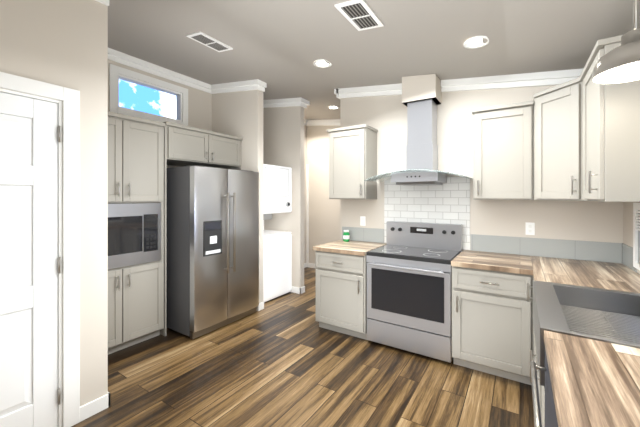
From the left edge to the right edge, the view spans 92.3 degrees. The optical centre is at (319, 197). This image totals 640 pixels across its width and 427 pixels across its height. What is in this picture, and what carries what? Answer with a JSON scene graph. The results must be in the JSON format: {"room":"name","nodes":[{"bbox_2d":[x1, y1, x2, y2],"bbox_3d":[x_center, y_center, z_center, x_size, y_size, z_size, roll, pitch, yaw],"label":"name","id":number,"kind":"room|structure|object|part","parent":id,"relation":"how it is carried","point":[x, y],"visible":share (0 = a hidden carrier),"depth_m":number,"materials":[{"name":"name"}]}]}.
{"room":"kitchen","nodes":[
{"label":"kitchen","id":0,"kind":"room"},
{"bbox_2d":[0,0,107,426],"bbox_3d":[-2.386,-0.175,0.825,0.120,3.250,3.180,0,0,33],"label":"wall","id":1,"kind":"structure","parent":0,"point":[63,43],"depth_m":1.98,"materials":[{"name":"beige paint"}]},
{"bbox_2d":[0,92,59,426],"bbox_3d":[-1.835,0.430,1.594,0.055,2.017,0.788,0,0,33],"label":"door leaf","id":2,"kind":"structure","parent":1,"relation":"in","point":[28,263],"depth_m":1.79,"materials":[{"name":"white wood"}]},
{"bbox_3d":[-1.611,0.420,1.905,0.018,1.720,0.023,0,0,33],"label":"door hinges","id":3,"kind":"part","parent":2,"relation":"part of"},
{"bbox_2d":[0,72,79,426],"bbox_3d":[-1.869,0.383,1.605,0.136,2.135,0.980,0,0,33],"label":"door frame","id":4,"kind":"structure","parent":1,"relation":"attached to","point":[69,98],"depth_m":1.92,"materials":[{"name":"white wood"}]},
{"bbox_2d":[95,0,108,5],"bbox_3d":[-2.312,-1.375,0.777,0.058,0.117,3.180,0,0,33],"label":"crown molding","id":5,"kind":"structure","parent":1,"relation":"attached to","point":[106,2],"depth_m":2.09,"materials":[{"name":"white"}]},
{"bbox_2d":[108,60,306,262],"bbox_3d":[-1.507,-0.175,4.596,0.120,3.250,4.340,0,0,33],"label":"wall","id":6,"kind":"structure","parent":0,"point":[200,109],"depth_m":4.24,"materials":[{"name":"beige paint"}]},
{"bbox_2d":[109,64,187,125],"bbox_3d":[-2.048,-1.170,3.719,0.130,0.530,0.930,0,0,33],"label":"window","id":7,"kind":"structure","parent":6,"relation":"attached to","point":[131,94],"depth_m":3.67,"materials":[{"name":"white"}]},
{"bbox_2d":[108,48,210,93],"bbox_3d":[-2.040,-1.535,3.613,0.058,0.117,1.870,0,0,33],"label":"crown molding","id":8,"kind":"structure","parent":6,"relation":"attached to","point":[113,55],"depth_m":3.70,"materials":[{"name":"white wood"}]},
{"bbox_2d":[160,121,242,335],"bbox_3d":[-1.561,0.333,3.787,0.665,2.235,1.045,0,0,33],"label":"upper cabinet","id":9,"kind":"object","parent":6,"relation":"attached to","point":[184,145],"visible":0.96,"depth_m":3.48,"materials":[{"name":"beige paint"}]},
{"bbox_2d":[212,90,262,310],"bbox_3d":[-1.146,-0.175,4.206,0.910,3.250,0.100,0,0,33],"label":"wall","id":10,"kind":"structure","parent":0,"point":[239,114],"depth_m":4.02,"materials":[{"name":"beige paint"}]},
{"bbox_2d":[211,79,262,93],"bbox_3d":[-1.130,-1.480,4.113,0.898,0.228,0.078,0,0,33],"label":"crown molding","id":11,"kind":"structure","parent":10,"relation":"attached to","point":[256,84],"depth_m":4.05,"materials":[{"name":"white wood"}]},
{"bbox_2d":[263,106,303,287],"bbox_3d":[-0.666,-0.175,4.908,0.950,3.250,0.100,0,0,33],"label":"wall","id":12,"kind":"structure","parent":0,"point":[283,136],"depth_m":4.69,"materials":[{"name":"beige paint"}]},
{"bbox_2d":[263,97,306,107],"bbox_3d":[-0.682,-1.478,4.830,1.008,0.232,0.068,0,0,33],"label":"crown molding","id":13,"kind":"structure","parent":12,"relation":"attached to","point":[288,102],"depth_m":4.71,"materials":[{"name":"white wood"}]},
{"bbox_2d":[291,286,301,293],"bbox_3d":[-0.691,1.405,4.857,0.962,0.090,0.012,0,0,33],"label":"baseboard","id":14,"kind":"structure","parent":12,"relation":"attached to","point":[297,290],"depth_m":4.63,"materials":[{"name":"white wood"}]},
{"bbox_2d":[71,267,533,426],"bbox_3d":[-0.943,1.500,2.404,6.016,0.100,7.800,0,0,33],"label":"floor","id":15,"kind":"structure","parent":0,"point":[286,360],"depth_m":2.39,"materials":[{"name":"brown wood"}]},
{"bbox_2d":[108,111,164,354],"bbox_3d":[-2.071,0.343,3.004,0.665,2.215,0.805,0,0,33],"label":"tall cabinet","id":16,"kind":"object","parent":15,"relation":"on","point":[136,175],"visible":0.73,"depth_m":2.94,"materials":[{"name":"grey wood"}]},
{"bbox_2d":[108,203,160,268],"bbox_3d":[-2.069,0.353,3.002,0.610,0.585,0.725,0,0,33],"label":"microwave","id":17,"kind":"object","parent":16,"relation":"in","point":[134,233],"visible":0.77,"depth_m":2.91,"materials":[{"name":"silver metal"}]},
{"bbox_2d":[167,165,258,338],"bbox_3d":[-1.336,0.561,3.668,0.929,1.778,0.910,0,0,33],"label":"fridge","id":18,"kind":"object","parent":15,"relation":"on","point":[212,248],"visible":0.96,"depth_m":3.28,"materials":[{"name":"grey metal"}]},
{"bbox_2d":[263,164,291,302],"bbox_3d":[-0.883,0.500,4.542,0.745,1.900,0.680,0,0,33],"label":"washer","id":19,"kind":"object","parent":15,"relation":"on","point":[277,245],"visible":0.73,"depth_m":4.37,"materials":[{"name":"white metal"}]},
{"bbox_2d":[316,251,367,339],"bbox_3d":[0.360,1.016,3.453,0.595,0.869,0.703,0,0,33],"label":"base cabinet","id":20,"kind":"object","parent":15,"relation":"on","point":[341,293],"visible":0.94,"depth_m":3.18,"materials":[{"name":"grey wood"}]},
{"bbox_2d":[312,240,386,255],"bbox_3d":[0.359,0.561,3.470,0.616,0.039,0.678,0,0,33],"label":"countertop","id":21,"kind":"structure","parent":20,"relation":"on","point":[353,247],"depth_m":3.33,"materials":[{"name":"brown wood"}]},
{"bbox_2d":[343,230,349,241],"bbox_3d":[0.322,0.473,3.758,0.081,0.135,0.081,0,0,33],"label":"jar","id":22,"kind":"object","parent":21,"relation":"on","point":[346,235],"visible":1,"depth_m":3.73,"materials":[{"name":"green glass"}]},
{"bbox_2d":[366,221,461,362],"bbox_3d":[0.940,0.864,3.067,0.785,1.172,0.684,0,0,33],"label":"range","id":23,"kind":"object","parent":15,"relation":"on","point":[409,287],"visible":0.88,"depth_m":2.87,"materials":[{"name":"silver metal"}]},
{"bbox_2d":[452,266,532,384],"bbox_3d":[1.777,1.016,2.531,1.189,0.869,0.703,0,0,33],"label":"base cabinet","id":24,"kind":"object","parent":15,"relation":"on","point":[492,322],"visible":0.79,"depth_m":2.44,"materials":[{"name":"grey wood"}]},
{"bbox_2d":[451,250,634,277],"bbox_3d":[1.749,0.561,2.562,1.110,0.039,0.683,0,0,33],"label":"countertop","id":25,"kind":"structure","parent":24,"relation":"on","point":[501,262],"depth_m":2.48,"materials":[{"name":"brown wood"}]},
{"bbox_2d":[531,263,639,426],"bbox_3d":[1.397,0.561,1.431,0.626,0.039,2.963,0,0,33],"label":"countertop","id":26,"kind":"structure","parent":24,"relation":"on","point":[595,383],"depth_m":0.94,"materials":[{"name":"brown wood"}]},
{"bbox_2d":[533,280,639,385],"bbox_3d":[1.375,0.656,1.474,0.559,0.238,0.862,0,0,33],"label":"sink","id":27,"kind":"object","parent":26,"relation":"in","point":[605,315],"visible":0.52,"depth_m":1.68,"materials":[{"name":"silver metal"}]},
{"bbox_2d":[527,278,534,361],"bbox_3d":[1.738,1.016,1.984,0.658,0.869,0.322,0,0,33],"label":"base cabinet","id":28,"kind":"object","parent":15,"relation":"on","point":[528,286],"visible":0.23,"depth_m":2.25,"materials":[{"name":"grey"}]},
{"bbox_2d":[530,343,544,426],"bbox_3d":[1.398,1.016,1.462,0.658,0.869,0.917,0,0,33],"label":"base cabinet","id":29,"kind":"object","parent":15,"relation":"on","point":[541,389],"visible":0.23,"depth_m":1.57,"materials":[{"name":"grey wood"}]},
{"bbox_2d":[530,349,557,426],"bbox_3d":[0.969,1.019,0.831,0.649,0.862,0.600,0,0,33],"label":"dishwasher","id":30,"kind":"object","parent":15,"relation":"on","point":[550,416],"visible":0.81,"depth_m":1.03,"materials":[{"name":"silver metal"}]},
{"bbox_2d":[307,126,339,263],"bbox_3d":[1.074,-0.175,5.577,5.936,3.250,0.120,0,0,33],"label":"wall","id":31,"kind":"structure","parent":0,"point":[324,218],"depth_m":6.20,"materials":[{"name":"beige paint"}]},
{"bbox_2d":[306,164,308,266],"bbox_3d":[-0.609,0.385,6.590,0.890,2.130,0.014,0,0,33],"label":"door frame","id":32,"kind":"structure","parent":31,"relation":"attached to","point":[307,213],"depth_m":6.35,"materials":[{"name":"white wood"}]},
{"bbox_2d":[309,263,315,267],"bbox_3d":[1.575,1.405,5.172,4.416,0.090,0.012,0,0,33],"label":"baseboard","id":33,"kind":"structure","parent":31,"relation":"attached to","point":[311,265],"depth_m":6.29,"materials":[{"name":"white wood"}]},
{"bbox_2d":[307,119,339,125],"bbox_3d":[1.541,-1.272,5.167,4.466,0.656,0.058,0,0,33],"label":"crown molding","id":34,"kind":"structure","parent":31,"relation":"attached to","point":[330,122],"depth_m":6.10,"materials":[{"name":"white wood"}]},
{"bbox_2d":[108,0,639,119],"bbox_3d":[-0.943,-1.445,2.404,6.016,0.830,7.800,0,0,33],"label":"ceiling","id":35,"kind":"structure","parent":0,"point":[279,47],"depth_m":2.49,"materials":[{"name":"grey paint"}]},
{"bbox_2d":[186,31,232,51],"bbox_3d":[-1.010,-1.422,2.829,0.200,0.037,0.360,0,0,33],"label":"ceiling vent","id":36,"kind":"object","parent":35,"relation":"in","point":[208,41],"visible":1,"depth_m":2.80,"materials":[{"name":"white metal"}]},
{"bbox_2d":[314,59,331,67],"bbox_3d":[0.030,-1.334,3.071,0.190,0.009,0.190,0,0,33],"label":"recessed light","id":37,"kind":"object","parent":35,"relation":"in","point":[320,63],"visible":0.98,"depth_m":3.07,"materials":[{"name":"white plastic"}]},
{"bbox_2d":[334,0,383,30],"bbox_3d":[0.276,-1.244,2.111,0.200,0.037,0.360,0,0,33],"label":"ceiling vent","id":38,"kind":"object","parent":35,"relation":"in","point":[359,15],"visible":0.96,"depth_m":2.08,"materials":[{"name":"white metal"}]},
{"bbox_2d":[463,36,488,48],"bbox_3d":[1.187,-1.167,2.318,0.190,0.009,0.190,0,0,33],"label":"recessed light","id":39,"kind":"object","parent":35,"relation":"in","point":[474,42],"visible":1,"depth_m":2.32,"materials":[{"name":"white plastic"}]},
{"bbox_2d":[592,0,639,83],"bbox_3d":[1.371,-0.814,1.338,0.280,0.541,0.280,0,0,33],"label":"pendant lamp","id":40,"kind":"object","parent":35,"relation":"hanging from","point":[620,64],"visible":1,"depth_m":1.33,"materials":[{"name":"silver metal"}]},
{"bbox_2d":[340,85,622,262],"bbox_3d":[1.399,-0.175,3.271,2.636,3.250,0.120,0,0,33],"label":"wall","id":41,"kind":"structure","parent":0,"point":[593,221],"depth_m":3.12,"materials":[{"name":"beige paint"}]},
{"bbox_2d":[327,124,377,198],"bbox_3d":[0.379,-0.387,3.637,0.503,0.825,0.375,0,0,33],"label":"upper cabinet","id":42,"kind":"object","parent":41,"relation":"attached to","point":[352,158],"visible":1,"depth_m":3.51,"materials":[{"name":"beige paint"}]},
{"bbox_2d":[360,216,365,225],"bbox_3d":[0.525,0.293,3.764,0.070,0.115,0.006,0,0,33],"label":"electrical outlet plate","id":43,"kind":"object","parent":41,"relation":"attached to","point":[362,218],"depth_m":3.76,"materials":[{"name":"white plastic"}]},
{"bbox_2d":[334,83,401,98],"bbox_3d":[0.601,-1.271,3.700,0.945,0.229,0.083,0,0,33],"label":"crown molding","id":44,"kind":"structure","parent":41,"relation":"attached to","point":[390,89],"depth_m":3.67,"materials":[{"name":"white wood"}]},
{"bbox_2d":[364,74,472,185],"bbox_3d":[1.001,-0.694,3.160,1.010,1.138,0.498,0,0,33],"label":"range hood","id":45,"kind":"object","parent":41,"relation":"attached to","point":[421,97],"visible":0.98,"depth_m":3.14,"materials":[{"name":"silver metal"}]},
{"bbox_3d":[1.000,-0.217,3.159,1.010,0.095,0.496,0,0,33],"label":"glass","id":46,"kind":"part","parent":45,"relation":"part of","materials":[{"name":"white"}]},
{"bbox_2d":[342,176,617,262],"bbox_3d":[1.375,0.220,3.209,2.604,0.860,0.008,0,0,33],"label":"tile backsplash","id":47,"kind":"structure","parent":41,"relation":"attached to","point":[448,202],"depth_m":3.17,"materials":[{"name":"white tile"}]},
{"bbox_2d":[471,101,532,199],"bbox_3d":[1.659,-0.387,2.803,0.463,0.825,0.375,0,0,33],"label":"upper cabinet","id":48,"kind":"object","parent":41,"relation":"attached to","point":[502,152],"visible":1,"depth_m":2.67,"materials":[{"name":"beige paint"}]},
{"bbox_2d":[441,69,582,91],"bbox_3d":[1.831,-1.086,2.884,1.317,0.284,0.058,0,0,33],"label":"crown molding","id":49,"kind":"structure","parent":41,"relation":"attached to","point":[547,78],"depth_m":2.89,"materials":[{"name":"white wood"}]},
{"bbox_2d":[526,222,534,234],"bbox_3d":[1.943,0.293,2.841,0.070,0.115,0.006,0,0,33],"label":"electrical outlet plate","id":50,"kind":"object","parent":41,"relation":"attached to","point":[530,228],"depth_m":2.84,"materials":[{"name":"white plastic"}]},
{"bbox_2d":[533,77,585,200],"bbox_3d":[2.045,-0.415,2.409,0.607,0.880,0.614,0,0,33],"label":"upper cabinet","id":51,"kind":"object","parent":41,"relation":"attached to","point":[557,142],"visible":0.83,"depth_m":2.34,"materials":[{"name":"beige paint"}]},
{"bbox_2d":[623,202,639,273],"bbox_3d":[1.014,-0.175,0.154,0.120,3.250,5.765,0,0,33],"label":"wall","id":52,"kind":"structure","parent":0,"point":[628,223],"depth_m":2.39,"materials":[{"name":"beige paint"}]},
{"bbox_2d":[580,35,639,201],"bbox_3d":[1.812,-0.415,1.838,0.375,0.880,0.606,0,0,33],"label":"upper cabinet","id":53,"kind":"object","parent":52,"relation":"attached to","point":[611,142],"visible":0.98,"depth_m":1.65,"materials":[{"name":"beige paint"}]},
{"bbox_2d":[618,243,636,271],"bbox_3d":[2.361,0.458,2.344,0.008,0.164,0.315,0,0,33],"label":"tile backsplash","id":54,"kind":"structure","parent":52,"relation":"attached to","point":[625,252],"depth_m":2.40,"materials":[{"name":"grey tile"}]},
{"bbox_2d":[633,203,639,269],"bbox_3d":[2.052,0.270,1.880,0.020,0.460,0.790,0,0,33],"label":"window","id":55,"kind":"structure","parent":52,"relation":"attached to","point":[636,226],"depth_m":2.17,"materials":[{"name":"white"}]}
]}

